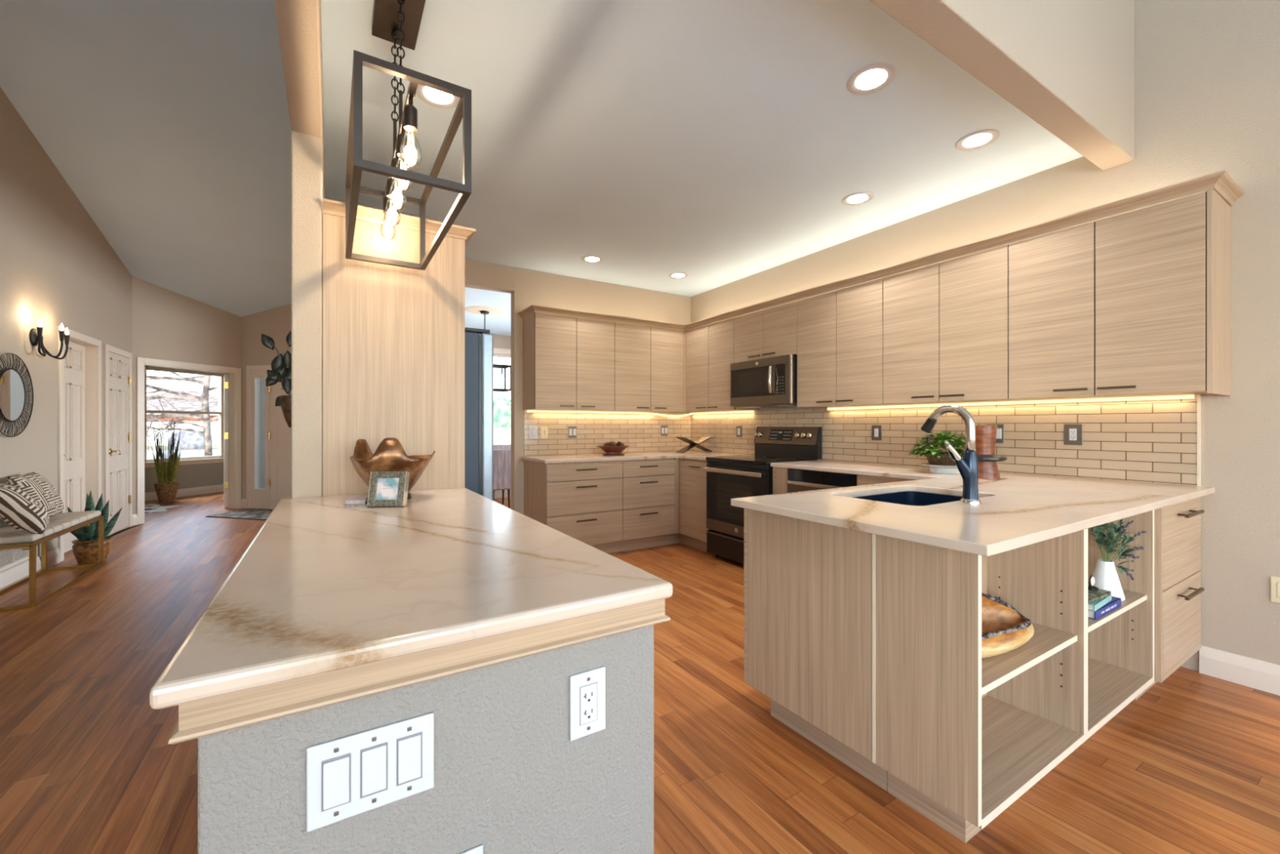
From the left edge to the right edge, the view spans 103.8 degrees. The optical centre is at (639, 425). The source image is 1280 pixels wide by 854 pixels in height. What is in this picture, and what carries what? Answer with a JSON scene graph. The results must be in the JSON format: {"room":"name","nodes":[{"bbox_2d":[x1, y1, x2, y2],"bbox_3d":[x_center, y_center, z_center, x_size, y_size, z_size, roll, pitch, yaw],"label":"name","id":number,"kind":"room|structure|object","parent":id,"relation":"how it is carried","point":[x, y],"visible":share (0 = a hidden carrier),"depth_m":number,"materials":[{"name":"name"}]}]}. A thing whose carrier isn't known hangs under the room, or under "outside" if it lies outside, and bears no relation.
{"room":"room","nodes":[
{"label":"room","id":0,"kind":"room"},
{"bbox_2d":[0,87,132,573],"bbox_3d":[-2.846,-1.374,0.577,0.120,5.169,12.970,0,0,-32],"label":"wall","id":1,"kind":"structure","parent":0,"point":[57,267],"depth_m":4.21,"materials":[{"name":"beige paint"}]},
{"bbox_2d":[0,548,28,571],"bbox_3d":[-4.658,0.965,3.643,0.012,0.190,0.850,0,0,-32],"label":"air vent","id":2,"kind":"object","parent":1,"relation":"in","point":[8,558],"visible":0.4,"depth_m":3.79,"materials":[{"name":"metal"}]},
{"bbox_2d":[0,352,33,436],"bbox_3d":[-4.716,-0.230,3.765,0.029,0.632,0.632,0,0,-31],"label":"round mirror","id":3,"kind":"object","parent":1,"relation":"attached to","point":[13,394],"visible":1,"depth_m":3.79,"materials":[{"name":"black glass"}]},
{"bbox_2d":[0,369,25,420],"bbox_3d":[-4.721,-0.230,3.763,0.012,0.384,0.384,0,0,-32],"label":"mirror glass","id":4,"kind":"object","parent":3,"relation":"attached to","point":[12,388],"depth_m":3.77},
{"bbox_2d":[29,319,69,359],"bbox_3d":[-4.887,-0.707,4.171,0.177,0.290,0.404,0,0,-32],"label":"wall sconce","id":5,"kind":"object","parent":1,"relation":"attached to","point":[36,337],"visible":1,"depth_m":4.09,"materials":[{"name":"black metal"}]},
{"bbox_2d":[0,515,133,588],"bbox_3d":[-2.780,1.144,0.600,0.016,0.132,12.940,0,0,-32],"label":"baseboard","id":6,"kind":"structure","parent":1,"relation":"attached to","point":[11,575],"depth_m":3.93,"materials":[{"name":"white paint"}]},
{"bbox_2d":[63,339,85,552],"bbox_3d":[-5.457,0.193,4.812,0.119,2.015,0.790,0,0,-32],"label":"door","id":7,"kind":"structure","parent":1,"relation":"in","point":[74,362],"depth_m":4.91,"materials":[{"name":"white paint"}]},
{"bbox_2d":[57,325,101,561],"bbox_3d":[-5.449,0.161,4.817,0.138,2.098,0.936,0,0,-32],"label":"trim","id":8,"kind":"structure","parent":1,"relation":"attached to","point":[93,413],"depth_m":5.16,"materials":[{"name":"white paint"}]},
{"bbox_2d":[104,343,132,536],"bbox_3d":[-5.928,0.168,5.708,0.018,2.085,0.810,0,0,-32],"label":"trim","id":9,"kind":"structure","parent":1,"relation":"attached to","point":[108,348],"depth_m":5.70,"materials":[{"name":"white paint"}]},
{"bbox_2d":[108,351,130,534],"bbox_3d":[-5.922,0.192,5.725,0.090,1.996,0.694,0,0,-32],"label":"door","id":10,"kind":"structure","parent":1,"relation":"in","point":[117,364],"depth_m":5.71,"materials":[{"name":"white paint"}]},
{"bbox_2d":[0,0,291,316],"bbox_3d":[-0.639,-2.780,2.543,5.980,2.456,14.200,0,0,-32],"label":"ceiling","id":11,"kind":"structure","parent":0,"point":[168,122],"depth_m":4.15,"materials":[{"name":"white paint"}]},
{"bbox_2d":[154,480,179,502],"bbox_3d":[-7.540,1.051,7.992,0.296,0.318,0.296,0,0,-32],"label":"basket pot","id":12,"kind":"object","parent":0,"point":[166,491],"depth_m":7.91,"materials":[{"name":"wicker"}]},
{"bbox_2d":[144,373,228,493],"bbox_3d":[-7.042,-0.140,7.700,2.190,2.700,3.550,0,0,13],"label":"wall","id":13,"kind":"structure","parent":0,"point":[196,475],"depth_m":8.77,"materials":[{"name":"grey paint"}]},
{"bbox_2d":[144,484,223,501],"bbox_3d":[-7.993,1.144,7.925,0.016,0.132,3.330,0,0,13],"label":"baseboard","id":14,"kind":"structure","parent":13,"relation":"attached to","point":[215,488],"depth_m":8.74,"materials":[{"name":"white paint"}]},
{"bbox_2d":[144,365,228,467],"bbox_3d":[-7.837,-0.160,8.680,0.170,1.660,1.350,0,0,13],"label":"window","id":15,"kind":"structure","parent":13,"relation":"in","point":[208,459],"depth_m":8.79,"materials":[{"name":"white paint"}]},
{"bbox_2d":[132,276,264,514],"bbox_3d":[-5.923,-0.390,7.434,0.110,3.200,3.550,0,0,13],"label":"wall","id":16,"kind":"structure","parent":0,"point":[169,325],"depth_m":6.56,"materials":[{"name":"beige paint"}]},
{"bbox_2d":[136,356,240,524],"bbox_3d":[-6.076,0.183,6.777,0.136,2.053,1.266,0,0,13],"label":"trim","id":17,"kind":"structure","parent":16,"relation":"attached to","point":[234,374],"depth_m":6.88,"materials":[{"name":"white paint"}]},
{"bbox_2d":[223,373,228,507],"bbox_3d":[-6.261,0.222,7.582,0.050,1.953,0.728,0,0,-41],"label":"door","id":18,"kind":"structure","parent":16,"relation":"in","point":[225,377],"depth_m":7.32,"materials":[{"name":"white paint"}]},
{"bbox_2d":[241,303,291,498],"bbox_3d":[-5.180,-0.390,7.294,1.600,3.200,0.120,0,0,13],"label":"wall","id":19,"kind":"structure","parent":0,"point":[275,323],"depth_m":7.33,"materials":[{"name":"beige paint"}]},
{"bbox_2d":[246,364,272,509],"bbox_3d":[-5.085,0.165,7.232,1.405,2.090,0.076,0,0,13],"label":"window","id":20,"kind":"structure","parent":19,"relation":"in","point":[258,396],"depth_m":7.35,"materials":[{"name":"white paint"}]},
{"bbox_2d":[267,368,291,507],"bbox_3d":[-4.951,0.188,7.210,0.915,2.015,0.066,0,0,12],"label":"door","id":21,"kind":"structure","parent":20,"relation":"attached to","point":[279,482],"depth_m":7.25,"materials":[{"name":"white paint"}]},
{"bbox_2d":[274,0,322,137],"bbox_3d":[-0.961,-2.406,1.399,0.108,2.393,1.610,0,0,-32],"label":"beam","id":22,"kind":"structure","parent":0,"point":[299,22],"depth_m":1.68,"materials":[{"name":"beige paint"}]},
{"bbox_2d":[291,80,325,497],"bbox_3d":[-2.947,-1.010,4.621,0.108,4.441,5.960,0,0,-32],"label":"wall partition","id":23,"kind":"structure","parent":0,"point":[308,153],"depth_m":2.08,"materials":[{"name":"beige paint"}]},
{"bbox_2d":[261,329,291,427],"bbox_3d":[-2.017,-0.270,2.853,0.128,0.560,0.202,0,0,38],"label":"wall planter","id":24,"kind":"object","parent":23,"relation":"attached to","point":[281,366],"visible":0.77,"depth_m":2.84,"materials":[{"name":"brown metal"}]},
{"bbox_2d":[479,333,511,497],"bbox_3d":[-2.913,-0.160,8.166,3.670,2.740,0.120,0,0,-32],"label":"wall","id":25,"kind":"structure","parent":0,"point":[500,341],"depth_m":8.45,"materials":[{"name":"beige paint"}]},
{"bbox_2d":[464,258,690,515],"bbox_3d":[-0.989,-0.160,5.043,3.670,2.740,0.116,0,0,-32],"label":"wall","id":26,"kind":"structure","parent":0,"point":[526,287],"depth_m":4.96,"materials":[{"name":"beige paint"}]},
{"bbox_2d":[522,311,614,411],"bbox_3d":[-0.688,-0.598,4.934,0.829,0.889,0.383,0,0,-32],"label":"upper cabinet","id":27,"kind":"object","parent":26,"relation":"attached to","point":[568,362],"visible":1,"depth_m":4.78,"materials":[{"name":"laminate"}]},
{"bbox_2d":[524,409,690,456],"bbox_3d":[-0.265,0.071,5.416,2.027,0.450,0.008,0,0,-32],"label":"backsplash","id":28,"kind":"structure","parent":26,"relation":"attached to","point":[642,432],"depth_m":5.32,"materials":[{"name":"beige tile"}]},
{"bbox_2d":[600,321,685,412],"bbox_3d":[0.048,-0.598,5.388,0.899,0.889,0.383,0,0,-32],"label":"upper cabinet","id":29,"kind":"object","parent":26,"relation":"attached to","point":[650,362],"visible":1,"depth_m":5.24,"materials":[{"name":"laminate"}]},
{"bbox_2d":[526,409,691,417],"bbox_3d":[-0.253,-0.127,5.390,1.977,0.050,0.037,0,0,-31],"label":"strip light","id":30,"kind":"object","parent":29,"relation":"attached to","point":[527,411],"visible":1,"depth_m":5.33,"materials":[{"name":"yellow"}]},
{"bbox_2d":[0,491,1279,853],"bbox_3d":[-2.072,1.240,3.201,7.728,0.060,16.864,0,0,-32],"label":"floor","id":31,"kind":"structure","parent":0,"point":[1190,765],"depth_m":1.85,"materials":[{"name":"brown wood"}]},
{"bbox_2d":[0,510,103,611],"bbox_3d":[-4.507,0.970,3.762,0.360,0.480,1.200,0,0,-32],"label":"bench","id":32,"kind":"object","parent":31,"relation":"on","point":[11,538],"visible":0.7,"depth_m":3.64,"materials":[{"name":"gold metal"}]},
{"bbox_2d":[0,483,49,534],"bbox_3d":[-4.179,0.555,3.368,0.440,0.330,0.275,0,0,41],"label":"throw pillow","id":33,"kind":"object","parent":32,"relation":"on","point":[20,511],"visible":1,"depth_m":3.27,"materials":[{"name":"fabric"}]},
{"bbox_2d":[6,471,63,517],"bbox_3d":[-4.577,0.535,3.804,0.223,0.347,0.460,0,0,-35],"label":"throw pillow","id":34,"kind":"object","parent":32,"relation":"on","point":[34,484],"visible":0.64,"depth_m":3.75,"materials":[{"name":"fabric"}]},
{"bbox_2d":[67,490,142,564],"bbox_3d":[-4.801,0.890,4.477,0.585,0.640,0.244,0,0,-32],"label":"snake plant","id":35,"kind":"object","parent":31,"relation":"on","point":[86,548],"visible":0.78,"depth_m":4.41,"materials":[{"name":"green plant"}]},
{"bbox_2d":[151,420,182,502],"bbox_3d":[-7.544,0.560,7.995,0.342,1.300,0.339,0,0,-5],"label":"potted grass","id":36,"kind":"object","parent":31,"relation":"on","point":[166,491],"depth_m":7.94,"materials":[{"name":"plant"}]},
{"bbox_2d":[205,508,273,519],"bbox_3d":[-5.072,1.205,6.820,1.274,0.010,0.644,0,0,13],"label":"entry rug","id":37,"kind":"object","parent":31,"relation":"on","point":[251,513],"visible":0.56,"depth_m":6.78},
{"bbox_2d":[322,198,475,496],"bbox_3d":[-1.442,0.134,2.875,0.621,2.152,1.492,0,0,-32],"label":"wood panel","id":38,"kind":"object","parent":31,"relation":"on","point":[393,336],"visible":0.62,"depth_m":2.25,"materials":[{"name":"laminate"}]},
{"bbox_2d":[168,598,671,853],"bbox_3d":[-0.695,0.768,1.507,0.726,0.884,1.700,0,0,-32],"label":"half wall","id":39,"kind":"structure","parent":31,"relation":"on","point":[510,778],"depth_m":0.80,"materials":[{"name":"paint"}]},
{"bbox_2d":[306,711,434,831],"bbox_3d":[-0.382,0.494,0.721,0.162,0.114,0.010,0,0,-32],"label":"light switch","id":40,"kind":"object","parent":39,"relation":"attached to","point":[348,776],"visible":1,"depth_m":0.72,"materials":[{"name":"white plastic"}]},
{"bbox_2d":[149,487,672,709],"bbox_3d":[-0.698,0.310,1.491,0.729,0.029,1.727,0,0,-32],"label":"island countertop","id":41,"kind":"structure","parent":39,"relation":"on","point":[323,585],"depth_m":0.91,"materials":[{"name":"stone"}]},
{"bbox_2d":[367,471,409,506],"bbox_3d":[-0.926,0.233,1.860,0.127,0.132,0.089,0,0,-5],"label":"picture frame","id":42,"kind":"object","parent":41,"relation":"on","point":[386,488],"visible":1,"depth_m":1.83,"materials":[{"name":"grey metal"}]},
{"bbox_2d":[375,477,399,499],"bbox_3d":[-0.924,0.232,1.839,0.076,0.079,0.025,0,0,-5],"label":"picture","id":43,"kind":"object","parent":42,"relation":"attached to","point":[386,488],"depth_m":1.84},
{"bbox_2d":[349,437,435,499],"bbox_3d":[-1.000,0.171,2.038,0.294,0.250,0.325,0,0,-9],"label":"bowl","id":44,"kind":"object","parent":41,"relation":"on","point":[389,455],"visible":0.59,"depth_m":1.93,"materials":[{"name":"orange metal"}]},
{"bbox_2d":[569,666,605,740],"bbox_3d":[-0.093,0.498,0.901,0.070,0.114,0.008,0,0,-32],"label":"power outlet","id":45,"kind":"object","parent":39,"relation":"attached to","point":[587,688],"visible":1,"depth_m":0.90,"materials":[{"name":"white plastic"}]},
{"bbox_2d":[579,681,597,725],"bbox_3d":[-0.092,0.498,0.900,0.035,0.069,0.002,0,0,-32],"label":"receptacle","id":46,"kind":"object","parent":45,"relation":"attached to","point":[588,690],"depth_m":0.90,"materials":[{"name":"white plastic"}]},
{"bbox_2d":[464,327,493,500],"bbox_3d":[-1.471,0.304,3.267,0.924,1.812,0.775,0,0,-32],"label":"refrigerator","id":47,"kind":"object","parent":31,"relation":"on","point":[478,348],"visible":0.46,"depth_m":3.11,"materials":[{"name":"metal"}]},
{"bbox_2d":[493,448,511,508],"bbox_3d":[-1.915,0.760,6.885,0.520,0.900,0.567,0,0,-36],"label":"dining chair","id":48,"kind":"object","parent":31,"relation":"on","point":[501,457],"visible":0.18,"depth_m":6.63,"materials":[{"name":"beige fabric"}]},
{"bbox_2d":[524,459,622,553],"bbox_3d":[-0.637,0.768,4.809,0.762,0.884,0.648,0,0,-32],"label":"base cabinet","id":49,"kind":"object","parent":31,"relation":"on","point":[583,501],"visible":0.79,"depth_m":4.58,"materials":[{"name":"laminate"}]},
{"bbox_2d":[619,457,679,551],"bbox_3d":[-0.013,0.768,5.194,0.703,0.884,0.648,0,0,-32],"label":"base cabinet","id":50,"kind":"object","parent":31,"relation":"on","point":[650,486],"visible":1,"depth_m":4.93,"materials":[{"name":"laminate"}]},
{"bbox_2d":[678,457,713,554],"bbox_3d":[0.751,0.768,5.080,0.666,0.884,0.570,0,0,-32],"label":"base cabinet","id":51,"kind":"object","parent":31,"relation":"on","point":[692,530],"visible":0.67,"depth_m":4.91,"materials":[{"name":"laminate"}]},
{"bbox_2d":[520,450,749,463],"bbox_3d":[0.016,0.310,4.937,2.068,0.029,1.116,0,0,-32],"label":"countertop","id":52,"kind":"structure","parent":51,"relation":"on","point":[693,455],"depth_m":4.88,"materials":[{"name":"stone"}]},
{"bbox_2d":[675,435,712,453],"bbox_3d":[0.597,0.204,5.502,0.428,0.170,0.120,0,0,-36],"label":"book stand","id":53,"kind":"object","parent":52,"relation":"on","point":[692,444],"visible":1,"depth_m":5.47,"materials":[{"name":"brown wood"}]},
{"bbox_2d":[703,426,822,564],"bbox_3d":[1.075,0.610,4.481,0.723,1.200,0.758,0,0,-32],"label":"electric range","id":54,"kind":"object","parent":31,"relation":"on","point":[727,477],"visible":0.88,"depth_m":4.42,"materials":[{"name":"black metal"}]},
{"bbox_2d":[706,454,817,465],"bbox_3d":[1.070,0.302,4.478,0.619,0.029,0.758,0,0,-32],"label":"cooktop","id":55,"kind":"object","parent":54,"relation":"in","point":[751,460],"depth_m":4.40,"materials":[{"name":"black glass"}]},
{"bbox_2d":[773,466,789,494],"bbox_3d":[1.368,0.768,4.112,0.631,0.884,0.150,0,0,-32],"label":"base cabinet","id":56,"kind":"object","parent":31,"relation":"on","point":[780,474],"visible":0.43,"depth_m":3.95,"materials":[{"name":"laminate"}]},
{"bbox_2d":[743,507,887,791],"bbox_3d":[1.238,0.768,2.266,1.515,0.884,0.587,0,0,-32],"label":"base cabinet","id":57,"kind":"object","parent":31,"relation":"on","point":[807,584],"visible":0.41,"depth_m":1.82,"materials":[{"name":"laminate"}]},
{"bbox_2d":[730,459,1214,556],"bbox_3d":[1.228,0.310,2.793,2.253,0.029,2.257,0,0,-32],"label":"countertop","id":58,"kind":"structure","parent":57,"relation":"on","point":[1015,510],"depth_m":1.90,"materials":[{"name":"stone"}]},
{"bbox_2d":[852,491,962,506],"bbox_3d":[1.183,0.418,2.174,0.665,0.184,0.440,0,0,-32],"label":"sink","id":59,"kind":"object","parent":58,"relation":"in","point":[908,498],"visible":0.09,"depth_m":2.42,"materials":[{"name":"blue"}]},
{"bbox_2d":[907,431,965,473],"bbox_3d":[1.940,0.162,3.198,0.444,0.268,0.442,0,0,-32],"label":"potted herb","id":60,"kind":"object","parent":58,"relation":"on","point":[940,462],"visible":0.71,"depth_m":3.14,"materials":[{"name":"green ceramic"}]},
{"bbox_2d":[924,452,964,465],"bbox_3d":[1.943,0.208,3.195,0.224,0.074,0.224,0,0,-32],"label":"pot","id":61,"kind":"object","parent":60,"relation":"on","point":[932,460],"depth_m":3.13,"materials":[{"name":"wicker"}]},
{"bbox_2d":[920,404,981,503],"bbox_3d":[1.210,0.105,1.986,0.124,0.381,0.224,0,0,-32],"label":"kitchen faucet","id":62,"kind":"object","parent":58,"relation":"on","point":[967,466],"visible":1,"depth_m":1.92,"materials":[{"name":"silver metal"}]},
{"bbox_2d":[961,425,1007,479],"bbox_3d":[1.957,0.146,2.857,0.216,0.300,0.216,0,0,-32],"label":"pepper mill","id":63,"kind":"object","parent":58,"relation":"on","point":[985,435],"visible":0.74,"depth_m":2.80,"materials":[{"name":"brown wood"}]},
{"bbox_2d":[786,468,857,493],"bbox_3d":[1.552,0.770,3.779,0.652,0.880,0.595,0,0,-32],"label":"dishwasher","id":64,"kind":"object","parent":31,"relation":"on","point":[798,480],"visible":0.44,"depth_m":3.64,"materials":[{"name":"black metal"}]},
{"bbox_2d":[793,468,857,475],"bbox_3d":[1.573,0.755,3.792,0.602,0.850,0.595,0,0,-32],"label":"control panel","id":65,"kind":"object","parent":64,"relation":"in","point":[797,469],"depth_m":3.64,"materials":[{"name":"black metal"}]},
{"bbox_2d":[857,474,912,485],"bbox_3d":[1.866,0.768,3.305,0.630,0.884,0.538,0,0,-32],"label":"base cabinet","id":66,"kind":"object","parent":31,"relation":"on","point":[862,480],"visible":0.1,"depth_m":3.26,"materials":[{"name":"laminate"}]},
{"bbox_2d":[871,510,1154,842],"bbox_3d":[1.474,0.768,1.881,1.516,0.884,0.311,0,0,-32],"label":"bookcase","id":67,"kind":"object","parent":31,"relation":"on","point":[959,735],"visible":0.84,"depth_m":1.60,"materials":[{"name":"laminate"}]},
{"bbox_2d":[982,592,1034,657],"bbox_3d":[1.093,0.646,1.638,0.530,0.169,0.196,0,0,-23],"label":"bowl","id":68,"kind":"object","parent":67,"relation":"on","point":[1005,629],"visible":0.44,"depth_m":1.69,"materials":[{"name":"brown wood"}]},
{"bbox_2d":[1088,595,1120,619],"bbox_3d":[1.762,0.707,2.025,0.275,0.032,0.201,0,0,-32],"label":"book","id":69,"kind":"object","parent":67,"relation":"on","point":[1115,602],"visible":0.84,"depth_m":1.93,"materials":[{"name":"blue paper"}]},
{"bbox_2d":[1088,519,1146,600],"bbox_3d":[1.984,0.535,2.114,0.287,0.377,0.160,0,0,-32],"label":"potted plant","id":70,"kind":"object","parent":67,"relation":"on","point":[1105,575],"visible":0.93,"depth_m":2.10,"materials":[{"name":"white ceramic"}]},
{"bbox_2d":[1133,497,1204,700],"bbox_3d":[2.409,0.768,2.420,0.631,0.884,0.375,0,0,-32],"label":"drawer cabinet","id":71,"kind":"object","parent":31,"relation":"on","point":[1178,589],"visible":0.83,"depth_m":2.24,"materials":[{"name":"laminate"}]},
{"bbox_2d":[320,0,1083,335],"bbox_3d":[-0.961,-1.580,4.999,3.670,0.100,7.480,0,0,-32],"label":"ceiling","id":72,"kind":"structure","parent":0,"point":[717,143],"depth_m":2.60,"materials":[{"name":"white paint"}]},
{"bbox_2d":[345,0,471,270],"bbox_3d":[-0.875,-1.117,1.816,0.310,0.824,0.891,0,0,-32],"label":"linear pendant light","id":73,"kind":"object","parent":72,"relation":"hanging from","point":[397,22],"visible":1,"depth_m":1.70,"materials":[{"name":"brown metal"}]},
{"bbox_2d":[379,191,395,240],"bbox_3d":[-1.072,-0.894,2.135,0.062,0.211,0.062,0,0,-32],"label":"bulb","id":74,"kind":"object","parent":73,"relation":"attached to","point":[385,198],"depth_m":2.13,"materials":[{"name":"white"}]},
{"bbox_2d":[383,177,400,226],"bbox_3d":[-0.979,-0.894,1.984,0.062,0.211,0.062,0,0,-32],"label":"bulb","id":75,"kind":"object","parent":73,"relation":"attached to","point":[389,181],"depth_m":1.98,"materials":[{"name":"white"}]},
{"bbox_2d":[387,152,406,210],"bbox_3d":[-0.886,-0.894,1.833,0.062,0.211,0.062,0,0,-32],"label":"bulb","id":76,"kind":"object","parent":73,"relation":"attached to","point":[394,161],"depth_m":1.84,"materials":[{"name":"white"}]},
{"bbox_2d":[393,127,413,191],"bbox_3d":[-0.793,-0.894,1.682,0.062,0.211,0.062,0,0,-32],"label":"bulb","id":77,"kind":"object","parent":73,"relation":"attached to","point":[402,131],"depth_m":1.68,"materials":[{"name":"white"}]},
{"bbox_2d":[399,97,422,168],"bbox_3d":[-0.700,-0.894,1.530,0.062,0.211,0.062,0,0,-32],"label":"bulb","id":78,"kind":"object","parent":73,"relation":"attached to","point":[410,111],"depth_m":1.53,"materials":[{"name":"white"}]},
{"bbox_2d":[415,84,460,108],"bbox_3d":[-0.931,-1.526,2.317,0.200,0.007,0.200,0,0,-32],"label":"recessed light","id":79,"kind":"object","parent":72,"relation":"in","point":[435,98],"visible":0.6,"depth_m":2.33,"materials":[{"name":"white plastic"}]},
{"bbox_2d":[464,306,505,315],"bbox_3d":[-2.061,-1.522,6.659,0.520,0.016,0.520,0,0,-32],"label":"ceiling medallion","id":80,"kind":"object","parent":72,"relation":"attached to","point":[474,309],"visible":0.92,"depth_m":6.58,"materials":[{"name":"white paint"}]},
{"bbox_2d":[841,191,873,205],"bbox_3d":[1.465,-1.526,3.378,0.200,0.007,0.200,0,0,-32],"label":"recessed light","id":81,"kind":"object","parent":72,"relation":"in","point":[851,199],"visible":1,"depth_m":3.38,"materials":[{"name":"white plastic"}]},
{"bbox_2d":[846,62,896,94],"bbox_3d":[1.020,-1.526,2.214,0.200,0.007,0.200,0,0,-32],"label":"recessed light","id":82,"kind":"object","parent":72,"relation":"in","point":[873,81],"visible":1,"depth_m":2.21,"materials":[{"name":"white plastic"}]},
{"bbox_2d":[955,128,999,151],"bbox_3d":[1.805,-1.526,2.687,0.200,0.007,0.200,0,0,-32],"label":"recessed light","id":83,"kind":"object","parent":72,"relation":"in","point":[978,141],"visible":1,"depth_m":2.68,"materials":[{"name":"white plastic"}]},
{"bbox_2d":[690,0,1279,671],"bbox_3d":[2.074,-1.374,3.687,0.120,5.169,13.100,0,0,-32],"label":"wall","id":84,"kind":"structure","parent":0,"point":[1207,72],"depth_m":2.41,"materials":[{"name":"beige paint"}]},
{"bbox_2d":[685,317,759,412],"bbox_3d":[0.831,-0.598,5.232,0.373,0.889,0.772,0,0,-32],"label":"upper cabinet","id":85,"kind":"object","parent":84,"relation":"attached to","point":[709,348],"visible":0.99,"depth_m":5.12,"materials":[{"name":"laminate"}]},
{"bbox_2d":[733,301,796,363],"bbox_3d":[1.234,-0.820,4.578,0.373,0.444,0.764,0,0,-32],"label":"upper cabinet","id":86,"kind":"object","parent":84,"relation":"attached to","point":[770,332],"visible":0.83,"depth_m":4.46,"materials":[{"name":"laminate"}]},
{"bbox_2d":[730,354,796,408],"bbox_3d":[1.194,-0.384,4.556,0.441,0.423,0.748,0,0,-32],"label":"microwave","id":87,"kind":"object","parent":86,"relation":"attached to","point":[767,382],"visible":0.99,"depth_m":4.41,"materials":[{"name":"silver metal"}]},
{"bbox_2d":[796,278,904,408],"bbox_3d":[1.635,-0.598,3.928,0.373,0.889,0.764,0,0,-32],"label":"upper cabinet","id":88,"kind":"object","parent":84,"relation":"attached to","point":[840,332],"visible":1,"depth_m":3.81,"materials":[{"name":"laminate"}]},
{"bbox_2d":[826,395,1194,409],"bbox_3d":[2.166,-0.143,3.374,0.028,0.018,2.128,0,0,-32],"label":"strip light","id":89,"kind":"object","parent":88,"relation":"attached to","point":[1173,397],"visible":1,"depth_m":3.00,"materials":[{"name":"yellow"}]},
{"bbox_2d":[518,169,1244,330],"bbox_3d":[1.139,-1.068,4.060,4.725,0.052,1.620,0,0,34],"label":"trim","id":90,"kind":"structure","parent":84,"relation":"attached to","point":[1221,182],"depth_m":2.96,"materials":[{"name":"laminate"}]},
{"bbox_2d":[690,394,1196,485],"bbox_3d":[1.676,0.071,4.209,0.008,0.450,4.081,0,0,-32],"label":"backsplash","id":91,"kind":"structure","parent":84,"relation":"attached to","point":[1145,441],"depth_m":3.04,"materials":[{"name":"beige tile"}]},
{"bbox_2d":[1063,423,1082,444],"bbox_3d":[2.486,0.050,2.879,0.008,0.120,0.085,0,0,-32],"label":"power outlet","id":92,"kind":"object","parent":91,"relation":"attached to","point":[1073,433],"visible":1,"depth_m":2.88,"materials":[{"name":"grey metal"}]},
{"bbox_2d":[883,244,1029,404],"bbox_3d":[2.036,-0.598,3.277,0.373,0.889,0.765,0,0,-32],"label":"upper cabinet","id":93,"kind":"object","parent":84,"relation":"attached to","point":[946,323],"visible":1,"depth_m":3.14,"materials":[{"name":"laminate"}]},
{"bbox_2d":[1008,188,1231,399],"bbox_3d":[2.442,-0.593,2.618,0.373,0.899,0.783,0,0,-32],"label":"upper cabinet","id":94,"kind":"object","parent":84,"relation":"attached to","point":[1115,306],"depth_m":2.44,"materials":[{"name":"laminate"}]},
{"bbox_2d":[1196,394,1200,485],"bbox_3d":[2.749,0.071,2.467,0.011,0.450,0.011,0,0,-32],"label":"trim","id":95,"kind":"structure","parent":84,"relation":"attached to","point":[1198,396],"depth_m":2.46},
{"bbox_2d":[1199,644,1279,695],"bbox_3d":[4.101,1.144,0.269,0.016,0.132,5.155,0,0,-32],"label":"baseboard","id":96,"kind":"structure","parent":84,"relation":"attached to","point":[1246,671],"depth_m":2.35,"materials":[{"name":"white paint"}]},
{"bbox_2d":[1270,576,1279,603],"bbox_3d":[2.884,0.740,2.250,0.008,0.115,0.070,0,0,-32],"label":"power outlet","id":97,"kind":"object","parent":84,"relation":"attached to","point":[1274,581],"visible":1,"depth_m":2.27,"materials":[{"name":"beige plastic"}]},
{"bbox_2d":[869,0,1134,170],"bbox_3d":[1.035,-2.506,1.760,3.670,2.193,0.130,0,0,-32],"label":"ceiling beam","id":98,"kind":"structure","parent":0,"point":[1068,65],"depth_m":2.17,"materials":[{"name":"beige paint"}]},
{"label":"outside","id":99,"kind":"structure","parent":0,"visible":0},
{"bbox_2d":[146,448,218,458],"bbox_3d":[-21.899,1.600,24.092,20.000,0.020,24.000,0,0,-32],"label":"driveway","id":100,"kind":"structure","parent":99,"point":[215,451],"depth_m":28.76,"materials":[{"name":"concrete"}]},
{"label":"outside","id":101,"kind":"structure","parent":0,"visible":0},
{"bbox_2d":[146,444,218,450],"bbox_3d":[-36.390,1.620,59.036,120.000,0.020,121.300,0,0,-32],"label":"ground","id":102,"kind":"structure","parent":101,"point":[214,446],"depth_m":38.10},
{"bbox_2d":[146,372,218,457],"bbox_3d":[-13.432,-1.263,13.612,4.006,5.754,5.201,0,0,34],"label":"bare tree","id":103,"kind":"object","parent":102,"relation":"on","point":[206,419],"visible":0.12,"depth_m":13.83,"materials":[{"name":"grey plant"}]},
{"bbox_2d":[146,390,218,445],"bbox_3d":[-41.089,-0.790,45.696,12.000,4.800,10.480,0,0,-32],"label":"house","id":104,"kind":"structure","parent":102,"relation":"on","point":[180,405],"depth_m":42.66,"materials":[{"name":"white"}]},
{"bbox_2d":[168,430,212,449],"bbox_3d":[-30.508,1.110,34.057,2.300,1.700,1.600,0,0,-32],"label":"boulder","id":105,"kind":"object","parent":102,"relation":"on","point":[197,442],"visible":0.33,"depth_m":33.54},
{"bbox_2d":[493,396,511,427],"bbox_3d":[-4.668,0.357,18.530,11.500,2.887,1.790,0,0,-32],"label":"hedge","id":106,"kind":"object","parent":102,"relation":"on","point":[501,417],"visible":0.02,"depth_m":17.62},
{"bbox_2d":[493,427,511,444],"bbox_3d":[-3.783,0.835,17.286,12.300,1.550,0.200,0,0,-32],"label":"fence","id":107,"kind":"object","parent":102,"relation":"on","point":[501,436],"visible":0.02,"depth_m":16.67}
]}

